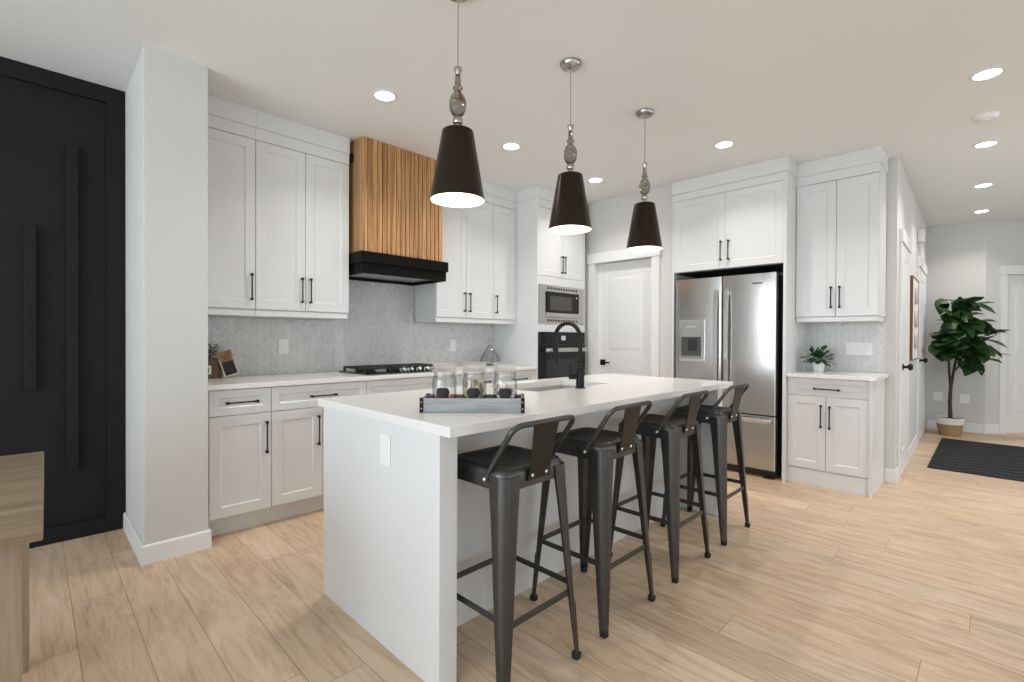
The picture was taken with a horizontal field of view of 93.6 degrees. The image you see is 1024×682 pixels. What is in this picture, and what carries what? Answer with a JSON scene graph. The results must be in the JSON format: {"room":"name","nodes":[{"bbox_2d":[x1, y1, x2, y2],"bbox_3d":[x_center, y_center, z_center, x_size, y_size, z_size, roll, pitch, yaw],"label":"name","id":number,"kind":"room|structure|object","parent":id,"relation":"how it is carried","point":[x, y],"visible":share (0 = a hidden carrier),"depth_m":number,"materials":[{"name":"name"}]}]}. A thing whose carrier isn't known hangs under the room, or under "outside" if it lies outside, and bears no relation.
{"room":"kitchen","nodes":[
{"label":"kitchen","id":0,"kind":"room"},
{"bbox_2d":[125,46,207,544],"bbox_3d":[-2.073,-0.188,2.867,0.700,2.718,0.292,1,1,45],"label":"wall","id":1,"kind":"structure","parent":0,"point":[166,95],"depth_m":2.63,"materials":[{"name":"beige paint"}]},
{"bbox_2d":[123,512,211,565],"bbox_3d":[-2.065,1.121,2.862,0.688,0.101,0.320,1,1,45],"label":"baseboard","id":2,"kind":"structure","parent":1,"relation":"attached to","point":[182,545],"depth_m":2.63,"materials":[{"name":"white paint"}]},
{"bbox_2d":[208,94,255,316],"bbox_3d":[-1.951,-0.859,3.202,0.386,1.378,0.354,1,1,45],"label":"upper cabinet","id":3,"kind":"object","parent":1,"relation":"attached to","point":[231,125],"visible":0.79,"depth_m":3.12,"materials":[{"name":"white paint"}]},
{"bbox_2d":[0,75,482,527],"bbox_3d":[-1.833,-0.192,3.675,0.100,2.718,6.520,1,1,45],"label":"door","id":4,"kind":"structure","parent":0,"point":[37,123],"depth_m":2.78,"materials":[{"name":"black wood"}]},
{"bbox_2d":[24,224,36,390],"bbox_3d":[-2.708,-0.188,2.701,0.036,0.928,0.050,1,1,45],"label":"trim","id":5,"kind":"structure","parent":4,"relation":"attached to","point":[30,247],"depth_m":2.69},
{"bbox_2d":[0,56,125,548],"bbox_3d":[-3.255,-0.188,2.163,0.022,2.717,2.372,1,1,45],"label":"trim","id":6,"kind":"structure","parent":4,"relation":"attached to","point":[114,99],"depth_m":2.95,"materials":[{"name":"black wood"}]},
{"bbox_2d":[66,143,78,470],"bbox_3d":[-2.584,-0.195,2.825,0.036,1.908,0.051,1,1,45],"label":"trim","id":7,"kind":"structure","parent":4,"relation":"attached to","point":[72,231],"depth_m":2.81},
{"bbox_2d":[248,109,349,319],"bbox_3d":[-1.592,-0.860,3.561,0.386,1.378,0.661,1,1,45],"label":"upper cabinet","id":8,"kind":"object","parent":4,"relation":"attached to","point":[302,170],"visible":0.94,"depth_m":3.42,"materials":[{"name":"white paint"}]},
{"bbox_2d":[208,280,493,376],"bbox_3d":[-1.207,-0.162,4.225,0.008,0.824,2.852,1,1,45],"label":"backsplash","id":9,"kind":"structure","parent":4,"relation":"attached to","point":[380,328],"depth_m":4.11,"materials":[{"name":"tile"}]},
{"bbox_2d":[278,339,288,353],"bbox_3d":[-1.747,0.042,3.674,0.008,0.118,0.074,1,1,45],"label":"wall outlet","id":10,"kind":"object","parent":9,"relation":"attached to","point":[283,344],"visible":1,"depth_m":3.67,"materials":[{"name":"white plastic"}]},
{"bbox_2d":[281,342,285,350],"bbox_3d":[-1.745,0.042,3.672,0.002,0.066,0.033,1,1,45],"label":"socket","id":11,"kind":"object","parent":10,"relation":"attached to","point":[283,344],"depth_m":3.67,"materials":[{"name":"white plastic"}]},
{"bbox_2d":[450,340,455,350],"bbox_3d":[-0.596,0.044,4.828,0.008,0.118,0.074,1,1,45],"label":"wall outlet","id":12,"kind":"object","parent":9,"relation":"attached to","point":[452,342],"visible":1,"depth_m":4.83,"materials":[{"name":"white plastic"}]},
{"bbox_2d":[349,136,447,285],"bbox_3d":[-1.017,-1.032,4.035,0.528,1.035,0.807,1,1,45],"label":"range hood","id":13,"kind":"object","parent":4,"relation":"attached to","point":[395,228],"visible":0.9,"depth_m":3.82,"materials":[{"name":"brown wood"}]},
{"bbox_2d":[414,180,493,323],"bbox_3d":[-0.536,-0.862,4.618,0.386,1.378,0.690,1,1,45],"label":"upper cabinet","id":14,"kind":"object","parent":4,"relation":"attached to","point":[466,295],"visible":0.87,"depth_m":4.50,"materials":[{"name":"white paint"}]},
{"bbox_2d":[483,184,516,324],"bbox_3d":[-0.177,-0.863,4.979,0.386,1.378,0.328,1,1,45],"label":"upper cabinet","id":15,"kind":"object","parent":4,"relation":"attached to","point":[505,199],"visible":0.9,"depth_m":4.87,"materials":[{"name":"white paint"}]},
{"bbox_2d":[435,394,453,397],"bbox_3d":[-0.274,0.236,1.947,0.081,0.051,0.077,1,1,45],"label":"treat","id":16,"kind":"object","parent":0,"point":[450,395],"visible":0.17,"depth_m":1.93,"materials":[{"name":"pink food"}]},
{"bbox_2d":[465,379,484,397],"bbox_3d":[-0.152,0.210,1.946,0.081,0.104,0.081,1,1,45],"label":"treat","id":17,"kind":"object","parent":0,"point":[475,383],"visible":0.47,"depth_m":1.93,"materials":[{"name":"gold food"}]},
{"bbox_2d":[0,0,1023,227],"bbox_3d":[2.296,-1.568,2.784,7.220,0.080,13.900,1,1,45],"label":"ceiling","id":18,"kind":"structure","parent":0,"point":[803,81],"depth_m":2.73,"materials":[{"name":"white paint"}]},
{"bbox_2d":[372,89,397,101],"bbox_3d":[-0.797,-1.539,3.014,0.156,0.006,0.156,1,1,45],"label":"recessed light","id":19,"kind":"object","parent":18,"relation":"in","point":[385,95],"visible":1,"depth_m":3.01,"materials":[{"name":"white paint"}]},
{"bbox_2d":[430,0,484,207],"bbox_3d":[-0.237,-1.074,2.100,0.240,0.920,0.240,1,1,45],"label":"pendant lamp","id":20,"kind":"object","parent":18,"relation":"hanging from","point":[457,183],"visible":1,"depth_m":2.04,"materials":[{"name":"black metal"}]},
{"bbox_2d":[501,142,520,149],"bbox_3d":[-0.006,-1.541,3.805,0.156,0.006,0.156,1,1,45],"label":"recessed light","id":21,"kind":"object","parent":18,"relation":"in","point":[509,145],"visible":1,"depth_m":3.80,"materials":[{"name":"white paint"}]},
{"bbox_2d":[548,57,591,234],"bbox_3d":[0.324,-1.075,2.661,0.240,0.920,0.240,1,1,45],"label":"pendant lamp","id":22,"kind":"object","parent":18,"relation":"hanging from","point":[570,215],"visible":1,"depth_m":2.60,"materials":[{"name":"black metal"}]},
{"bbox_2d":[587,177,603,182],"bbox_3d":[0.802,-1.543,4.607,0.156,0.006,0.156,1,1,45],"label":"recessed light","id":23,"kind":"object","parent":18,"relation":"in","point":[593,179],"visible":1,"depth_m":4.59,"materials":[{"name":"white paint"}]},
{"bbox_2d":[626,108,662,252],"bbox_3d":[0.891,-1.076,3.230,0.240,0.920,0.240,1,1,45],"label":"pendant lamp","id":24,"kind":"object","parent":18,"relation":"hanging from","point":[644,235],"visible":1,"depth_m":3.17,"materials":[{"name":"black metal"}]},
{"bbox_2d":[713,140,734,148],"bbox_3d":[1.655,-1.533,3.751,0.156,0.006,0.156,1,1,45],"label":"recessed light","id":25,"kind":"object","parent":18,"relation":"in","point":[726,143],"visible":1,"depth_m":3.75,"materials":[{"name":"white paint"}]},
{"bbox_2d":[973,209,990,212],"bbox_3d":[5.542,-1.530,5.668,0.156,0.006,0.156,1,1,45],"label":"recessed light","id":26,"kind":"object","parent":18,"relation":"in","point":[985,210],"visible":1,"depth_m":5.67,"materials":[{"name":"white paint"}]},
{"bbox_2d":[973,183,994,187],"bbox_3d":[4.628,-1.527,4.717,0.156,0.006,0.156,1,1,45],"label":"recessed light","id":27,"kind":"object","parent":18,"relation":"in","point":[982,184],"visible":1,"depth_m":4.72,"materials":[{"name":"white paint"}]},
{"bbox_2d":[972,140,999,147],"bbox_3d":[3.673,-1.524,3.725,0.156,0.006,0.156,1,1,45],"label":"recessed light","id":28,"kind":"object","parent":18,"relation":"in","point":[988,143],"visible":1,"depth_m":3.72,"materials":[{"name":"white paint"}]},
{"bbox_2d":[973,111,1000,122],"bbox_3d":[3.211,-1.506,3.249,0.132,0.040,0.132,1,1,45],"label":"smoke detector","id":29,"kind":"object","parent":18,"relation":"attached to","point":[989,116],"visible":1,"depth_m":3.22,"materials":[{"name":"white plastic"}]},
{"bbox_2d":[968,66,1006,80],"bbox_3d":[2.710,-1.522,2.739,0.156,0.006,0.156,1,1,45],"label":"recessed light","id":30,"kind":"object","parent":18,"relation":"in","point":[984,74],"visible":1,"depth_m":2.73,"materials":[{"name":"white paint"}]},
{"bbox_2d":[22,428,1023,681],"bbox_3d":[2.284,1.220,2.803,7.220,0.060,13.900,1,1,45],"label":"floor","id":31,"kind":"structure","parent":0,"point":[920,579],"depth_m":2.14,"materials":[{"name":"brown wood"}]},
{"bbox_2d":[0,451,43,681],"bbox_3d":[-2.164,0.809,0.861,1.900,0.750,0.992,0,1,-44],"label":"dining table","id":32,"kind":"object","parent":31,"relation":"on","point":[21,475],"visible":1,"depth_m":1.19,"materials":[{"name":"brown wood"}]},
{"bbox_2d":[208,391,208,527],"bbox_3d":[-1.996,0.728,3.014,0.613,0.884,0.021,1,1,45],"label":"strip","id":33,"kind":"object","parent":31,"relation":"on","point":[208,391],"visible":0.07,"depth_m":2.80,"materials":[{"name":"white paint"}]},
{"bbox_2d":[209,387,270,535],"bbox_3d":[-1.851,0.728,3.128,0.656,0.884,0.343,1,1,45],"label":"base cabinet","id":34,"kind":"object","parent":31,"relation":"on","point":[239,419],"visible":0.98,"depth_m":2.92,"materials":[{"name":"white paint"}]},
{"bbox_2d":[208,364,536,390],"bbox_3d":[-0.982,0.268,4.001,0.634,0.030,2.852,1,1,45],"label":"countertop","id":35,"kind":"structure","parent":34,"relation":"on","point":[253,381],"depth_m":3.46,"materials":[{"name":"white stone"}]},
{"bbox_2d":[208,358,221,378],"bbox_3d":[-2.075,0.186,3.249,0.115,0.135,0.175,1,1,45],"label":"planter box","id":36,"kind":"object","parent":35,"relation":"on","point":[214,368],"visible":0.41,"depth_m":3.24,"materials":[{"name":"brown wood"}]},
{"bbox_2d":[208,344,222,357],"bbox_3d":[-2.079,0.060,3.248,0.122,0.114,0.225,1,1,45],"label":"plant","id":37,"kind":"object","parent":36,"relation":"on","point":[209,356],"visible":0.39,"depth_m":3.26,"materials":[{"name":"green plant"}]},
{"bbox_2d":[216,349,238,377],"bbox_3d":[-1.940,0.154,3.279,0.139,0.193,0.036,0,0,-33],"label":"chalkboard sign","id":38,"kind":"object","parent":35,"relation":"on","point":[226,360],"visible":1,"depth_m":3.27,"materials":[{"name":"brown wood"}]},
{"bbox_2d":[339,363,447,374],"bbox_3d":[-0.976,0.227,4.007,0.479,0.050,0.750,1,1,45],"label":"gas cooktop","id":39,"kind":"object","parent":35,"relation":"in","point":[410,367],"visible":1,"depth_m":3.88,"materials":[{"name":"black metal"}]},
{"bbox_2d":[267,381,366,521],"bbox_3d":[-1.498,0.727,3.482,0.656,0.884,0.655,1,1,45],"label":"base cabinet","id":40,"kind":"object","parent":31,"relation":"on","point":[297,419],"visible":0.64,"depth_m":3.18,"materials":[{"name":"white paint"}]},
{"bbox_2d":[367,375,459,393],"bbox_3d":[-0.958,0.726,4.023,0.656,0.884,0.872,1,1,45],"label":"base cabinet","id":41,"kind":"object","parent":31,"relation":"on","point":[430,382],"visible":0.04,"depth_m":3.78,"materials":[{"name":"white paint"}]},
{"bbox_2d":[459,372,500,385],"bbox_3d":[-0.480,0.725,4.502,0.656,0.884,0.479,1,1,45],"label":"base cabinet","id":42,"kind":"object","parent":31,"relation":"on","point":[492,377],"visible":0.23,"depth_m":4.31,"materials":[{"name":"white paint"}]},
{"bbox_2d":[501,370,534,382],"bbox_3d":[-0.141,0.724,4.841,0.656,0.884,0.477,1,1,45],"label":"base cabinet","id":43,"kind":"object","parent":31,"relation":"on","point":[522,375],"visible":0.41,"depth_m":4.62,"materials":[{"name":"white paint"}]},
{"bbox_2d":[457,414,580,681],"bbox_3d":[-0.023,0.725,1.793,0.420,0.924,0.409,1,1,45],"label":"bar stool","id":44,"kind":"object","parent":31,"relation":"on","point":[504,469],"visible":0.8,"depth_m":1.63,"materials":[{"name":"grey metal"}]},
{"bbox_2d":[324,389,721,681],"bbox_3d":[0.281,0.747,2.773,0.900,0.870,2.389,1,1,45],"label":"kitchen island","id":45,"kind":"object","parent":31,"relation":"on","point":[398,538],"visible":0.42,"depth_m":1.99,"materials":[{"name":"white paint"}]},
{"bbox_2d":[380,433,390,467],"bbox_3d":[-0.489,0.420,1.847,0.074,0.122,0.008,1,1,45],"label":"wall outlet","id":46,"kind":"object","parent":45,"relation":"attached to","point":[385,440],"visible":1,"depth_m":1.84,"materials":[{"name":"white plastic"}]},
{"bbox_2d":[382,441,386,458],"bbox_3d":[-0.491,0.420,1.845,0.033,0.066,0.002,1,1,45],"label":"socket","id":47,"kind":"object","parent":46,"relation":"attached to","point":[384,443],"depth_m":1.84,"materials":[{"name":"white plastic"}]},
{"bbox_2d":[318,373,732,437],"bbox_3d":[0.292,0.293,2.783,1.019,0.035,2.420,1,1,45],"label":"island countertop","id":48,"kind":"structure","parent":45,"relation":"on","point":[606,391],"depth_m":2.26,"materials":[{"name":"white stone"}]},
{"bbox_2d":[420,393,524,412],"bbox_3d":[-0.155,0.250,1.946,0.409,0.058,0.164,0,0,0],"label":"wooden tray","id":49,"kind":"object","parent":48,"relation":"on","point":[429,403],"visible":1,"depth_m":1.87,"materials":[{"name":"grey wood"}]},
{"bbox_2d":[436,388,449,396],"bbox_3d":[-0.274,0.175,1.945,0.098,0.186,0.099,0,0,0],"label":"glass jar","id":50,"kind":"object","parent":49,"relation":"on","point":[441,392],"visible":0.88,"depth_m":1.90,"materials":[{"name":"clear glass"}]},
{"bbox_2d":[467,361,479,397],"bbox_3d":[-0.152,0.176,1.945,0.098,0.186,0.099,0,0,0],"label":"glass jar","id":51,"kind":"object","parent":49,"relation":"on","point":[471,392],"visible":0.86,"depth_m":1.90,"materials":[{"name":"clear glass"}]},
{"bbox_2d":[498,388,511,397],"bbox_3d":[-0.028,0.176,1.944,0.098,0.186,0.099,0,0,0],"label":"glass jar","id":52,"kind":"object","parent":49,"relation":"on","point":[503,392],"visible":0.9,"depth_m":1.90,"materials":[{"name":"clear glass"}]},
{"bbox_2d":[495,383,514,397],"bbox_3d":[-0.028,0.217,1.946,0.080,0.091,0.081,0,0,-25],"label":"treat","id":53,"kind":"object","parent":52,"relation":"in","point":[499,385],"visible":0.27,"depth_m":1.92,"materials":[{"name":"beige food"}]},
{"bbox_2d":[516,385,575,391],"bbox_3d":[0.242,0.412,3.003,0.405,0.206,0.720,1,1,45],"label":"sink","id":54,"kind":"object","parent":48,"relation":"in","point":[545,388],"visible":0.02,"depth_m":3.27,"materials":[{"name":"metal"}]},
{"bbox_2d":[553,321,584,388],"bbox_3d":[0.324,0.079,2.860,0.236,0.393,0.099,1,1,45],"label":"kitchen faucet","id":55,"kind":"object","parent":48,"relation":"on","point":[579,375],"visible":1,"depth_m":2.80,"materials":[{"name":"black metal"}]},
{"bbox_2d":[494,185,584,379],"bbox_3d":[0.318,-0.193,5.279,0.672,2.717,0.810,1,1,45],"label":"tall cabinet","id":56,"kind":"object","parent":31,"relation":"on","point":[546,257],"visible":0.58,"depth_m":4.93,"materials":[{"name":"white paint"}]},
{"bbox_2d":[538,284,583,324],"bbox_3d":[0.401,-0.378,5.195,0.410,0.392,0.747,1,1,45],"label":"microwave","id":57,"kind":"object","parent":56,"relation":"on","point":[556,304],"visible":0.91,"depth_m":5.01,"materials":[{"name":"metal"}]},
{"bbox_2d":[538,332,586,378],"bbox_3d":[0.360,0.258,5.238,0.640,0.706,0.748,1,1,45],"label":"wall oven","id":58,"kind":"object","parent":56,"relation":"in","point":[567,342],"visible":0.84,"depth_m":5.00,"materials":[{"name":"metal"}]},
{"bbox_2d":[530,400,655,638],"bbox_3d":[0.375,0.724,2.192,0.420,0.924,0.409,1,1,45],"label":"bar stool","id":59,"kind":"object","parent":31,"relation":"on","point":[595,449],"visible":0.9,"depth_m":2.08,"materials":[{"name":"grey metal"}]},
{"bbox_2d":[611,390,710,583],"bbox_3d":[0.808,0.723,2.625,0.420,0.924,0.409,1,1,45],"label":"bar stool","id":60,"kind":"object","parent":31,"relation":"on","point":[670,430],"visible":0.79,"depth_m":2.51,"materials":[{"name":"grey metal"}]},
{"bbox_2d":[660,383,749,545],"bbox_3d":[1.238,0.722,3.056,0.420,0.924,0.409,1,1,45],"label":"bar stool","id":61,"kind":"object","parent":31,"relation":"on","point":[718,417],"visible":0.87,"depth_m":2.92,"materials":[{"name":"grey metal"}]},
{"bbox_2d":[675,272,782,479],"bbox_3d":[2.099,0.295,4.566,0.904,1.765,0.660,1,1,45],"label":"refrigerator","id":62,"kind":"object","parent":31,"relation":"on","point":[728,328],"visible":0.75,"depth_m":4.24,"materials":[{"name":"metal"}]},
{"bbox_2d":[671,156,805,482],"bbox_3d":[2.137,-0.181,4.564,1.021,2.717,0.666,1,1,45],"label":"tall cabinet","id":63,"kind":"object","parent":31,"relation":"on","point":[742,220],"visible":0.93,"depth_m":4.26,"materials":[{"name":"white paint"}]},
{"bbox_2d":[787,377,884,497],"bbox_3d":[2.714,0.742,4.032,0.582,0.884,0.606,1,1,45],"label":"base cabinet","id":64,"kind":"object","parent":31,"relation":"on","point":[836,427],"visible":0.96,"depth_m":3.83,"materials":[{"name":"white paint"}]},
{"bbox_2d":[786,370,888,380],"bbox_3d":[2.720,0.284,4.014,0.609,0.030,0.610,1,1,45],"label":"countertop","id":65,"kind":"structure","parent":64,"relation":"on","point":[843,375],"depth_m":3.87,"materials":[{"name":"white stone"}]},
{"bbox_2d":[800,345,835,371],"bbox_3d":[2.659,0.151,4.156,0.259,0.233,0.284,1,1,45],"label":"potted plant","id":66,"kind":"object","parent":65,"relation":"on","point":[817,366],"visible":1,"depth_m":4.13,"materials":[{"name":"green plant"}]},
{"bbox_2d":[928,296,1007,436],"bbox_3d":[5.431,0.316,5.870,1.049,1.735,0.576,0,0,-15],"label":"fiddle leaf fig","id":67,"kind":"object","parent":31,"relation":"on","point":[957,339],"visible":1,"depth_m":5.83,"materials":[{"name":"plant"}]},
{"bbox_2d":[936,423,962,436],"bbox_3d":[5.492,1.110,6.030,0.256,0.145,0.256,1,1,45],"label":"basket","id":68,"kind":"object","parent":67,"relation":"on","point":[945,429],"depth_m":5.94,"materials":[{"name":"beige wicker"}]},
{"bbox_2d":[927,438,1023,481],"bbox_3d":[5.016,1.184,4.693,1.325,0.008,1.885,1,1,45],"label":"rug","id":69,"kind":"object","parent":31,"relation":"on","point":[1001,461],"visible":1,"depth_m":4.78,"materials":[{"name":"black fabric"}]},
{"bbox_2d":[584,184,672,377],"bbox_3d":[1.048,-0.191,5.342,1.620,2.718,0.110,1,1,45],"label":"wall","id":70,"kind":"structure","parent":0,"point":[610,219],"depth_m":5.01,"materials":[{"name":"beige paint"}]},
{"bbox_2d":[595,264,598,373],"bbox_3d":[1.214,0.155,5.176,0.694,2.029,0.109,1,1,45],"label":"trim","id":71,"kind":"structure","parent":70,"relation":"attached to","point":[596,265],"depth_m":5.40,"materials":[{"name":"white paint"}]},
{"bbox_2d":[587,249,660,376],"bbox_3d":[1.165,0.099,5.127,0.895,2.142,0.028,1,1,45],"label":"trim","id":72,"kind":"structure","parent":70,"relation":"attached to","point":[617,255],"depth_m":5.03,"materials":[{"name":"white paint"}]},
{"bbox_2d":[598,258,650,375],"bbox_3d":[1.209,0.153,5.172,0.689,2.018,0.093,1,1,45],"label":"door","id":73,"kind":"structure","parent":70,"relation":"in","point":[624,311],"depth_m":5.18,"materials":[{"name":"white paint"}]},
{"bbox_2d":[779,156,899,468],"bbox_3d":[2.430,-0.179,4.485,1.778,2.718,0.629,1,1,45],"label":"wall","id":74,"kind":"structure","parent":0,"point":[893,174],"depth_m":4.01,"materials":[{"name":"beige paint"}]},
{"bbox_2d":[796,145,888,322],"bbox_3d":[2.796,-0.847,4.091,0.592,1.372,0.400,1,1,45],"label":"upper cabinet","id":75,"kind":"object","parent":74,"relation":"attached to","point":[842,198],"visible":1,"depth_m":3.95,"materials":[{"name":"white paint"}]},
{"bbox_2d":[806,322,885,372],"bbox_3d":[2.931,0.053,4.240,0.584,0.430,0.008,1,1,45],"label":"backsplash","id":76,"kind":"structure","parent":74,"relation":"attached to","point":[835,336],"depth_m":4.21,"materials":[{"name":"tile"}]},
{"bbox_2d":[845,342,871,354],"bbox_3d":[3.001,0.066,4.159,0.190,0.112,0.008,1,1,45],"label":"switch plate","id":77,"kind":"object","parent":76,"relation":"attached to","point":[852,348],"visible":1,"depth_m":4.16,"materials":[{"name":"white plastic"}]},
{"bbox_2d":[897,161,926,454],"bbox_3d":[4.409,-0.177,5.345,0.121,2.718,3.388,1,1,44],"label":"wall","id":78,"kind":"structure","parent":0,"point":[911,219],"depth_m":5.00,"materials":[{"name":"beige paint"}]},
{"bbox_2d":[884,467,898,483],"bbox_3d":[3.205,1.127,4.056,0.083,0.118,0.144,1,1,45],"label":"baseboard","id":79,"kind":"structure","parent":78,"relation":"attached to","point":[890,475],"depth_m":4.01,"materials":[{"name":"white paint"}]},
{"bbox_2d":[897,228,911,479],"bbox_3d":[3.564,0.115,4.357,0.028,2.140,0.774,1,1,44],"label":"trim","id":80,"kind":"structure","parent":78,"relation":"attached to","point":[904,239],"depth_m":4.10,"materials":[{"name":"white paint"}]},
{"bbox_2d":[901,244,912,475],"bbox_3d":[3.578,0.168,4.343,0.107,2.018,0.564,1,1,44],"label":"door","id":81,"kind":"structure","parent":78,"relation":"in","point":[905,367],"depth_m":4.35,"materials":[{"name":"white paint"}]},
{"bbox_2d":[909,275,918,360],"bbox_3d":[4.193,-0.226,4.993,0.052,0.840,0.720,1,1,44],"label":"wall art","id":82,"kind":"object","parent":78,"relation":"attached to","point":[914,283],"visible":0.98,"depth_m":4.88},
{"bbox_2d":[908,419,925,461],"bbox_3d":[4.716,1.123,5.583,0.014,0.118,2.588,1,1,44],"label":"baseboard","id":83,"kind":"structure","parent":78,"relation":"attached to","point":[913,445],"depth_m":5.00,"materials":[{"name":"white paint"}]},
{"bbox_2d":[916,256,927,444],"bbox_3d":[5.005,0.111,5.863,0.028,2.140,1.164,1,1,44],"label":"trim","id":84,"kind":"structure","parent":78,"relation":"attached to","point":[921,264],"depth_m":5.46,"materials":[{"name":"white paint"}]},
{"bbox_2d":[918,229,925,243],"bbox_3d":[4.650,-1.188,5.452,0.063,0.140,0.180,1,1,44],"label":"door chime","id":85,"kind":"object","parent":78,"relation":"attached to","point":[921,232],"visible":1,"depth_m":5.39,"materials":[{"name":"white plastic"}]},
{"bbox_2d":[919,268,927,440],"bbox_3d":[5.019,0.164,5.850,0.107,2.018,0.954,1,1,44],"label":"door","id":86,"kind":"structure","parent":78,"relation":"in","point":[922,360],"depth_m":5.83,"materials":[{"name":"white paint"}]},
{"bbox_2d":[925,220,986,433],"bbox_3d":[5.809,-0.178,6.417,0.740,2.718,0.100,1,1,45],"label":"wall","id":87,"kind":"structure","parent":0,"point":[956,253],"depth_m":6.33,"materials":[{"name":"beige paint"}]},
{"bbox_2d":[933,392,942,400],"bbox_3d":[5.710,0.740,6.441,0.095,0.118,0.008,1,1,45],"label":"wall outlet","id":88,"kind":"object","parent":87,"relation":"attached to","point":[938,396],"visible":1,"depth_m":6.43,"materials":[{"name":"white plastic"}]},
{"bbox_2d":[927,419,981,432],"bbox_3d":[5.817,1.123,6.331,0.530,0.118,0.014,1,1,45],"label":"baseboard","id":89,"kind":"structure","parent":87,"relation":"attached to","point":[967,427],"depth_m":6.23,"materials":[{"name":"white paint"}]},
{"bbox_2d":[959,394,969,403],"bbox_3d":[5.894,0.752,6.258,0.095,0.118,0.008,1,1,45],"label":"wall outlet","id":90,"kind":"object","parent":87,"relation":"attached to","point":[964,398],"visible":1,"depth_m":6.25,"materials":[{"name":"white plastic"}]},
{"bbox_2d":[985,221,1023,423],"bbox_3d":[6.739,-0.173,6.193,1.448,2.718,0.100,0,0,0],"label":"wall","id":91,"kind":"structure","parent":0,"point":[1005,239],"depth_m":6.14,"materials":[{"name":"beige paint"}]},
{"bbox_2d":[982,424,998,433],"bbox_3d":[6.117,1.125,6.144,0.211,0.118,0.014,0,0,0],"label":"baseboard","id":92,"kind":"structure","parent":91,"relation":"attached to","point":[989,428],"depth_m":6.14,"materials":[{"name":"white paint"}]},
{"bbox_2d":[998,265,1023,433],"bbox_3d":[6.749,0.113,6.131,1.069,2.147,0.028,0,0,0],"label":"trim","id":93,"kind":"structure","parent":91,"relation":"attached to","point":[1004,270],"depth_m":6.13,"materials":[{"name":"white paint"}]},
{"bbox_2d":[1006,275,1023,432],"bbox_3d":[6.749,0.167,6.193,0.859,2.022,0.036,0,0,0],"label":"door","id":94,"kind":"structure","parent":91,"relation":"in","point":[1015,338],"depth_m":6.18,"materials":[{"name":"white paint"}]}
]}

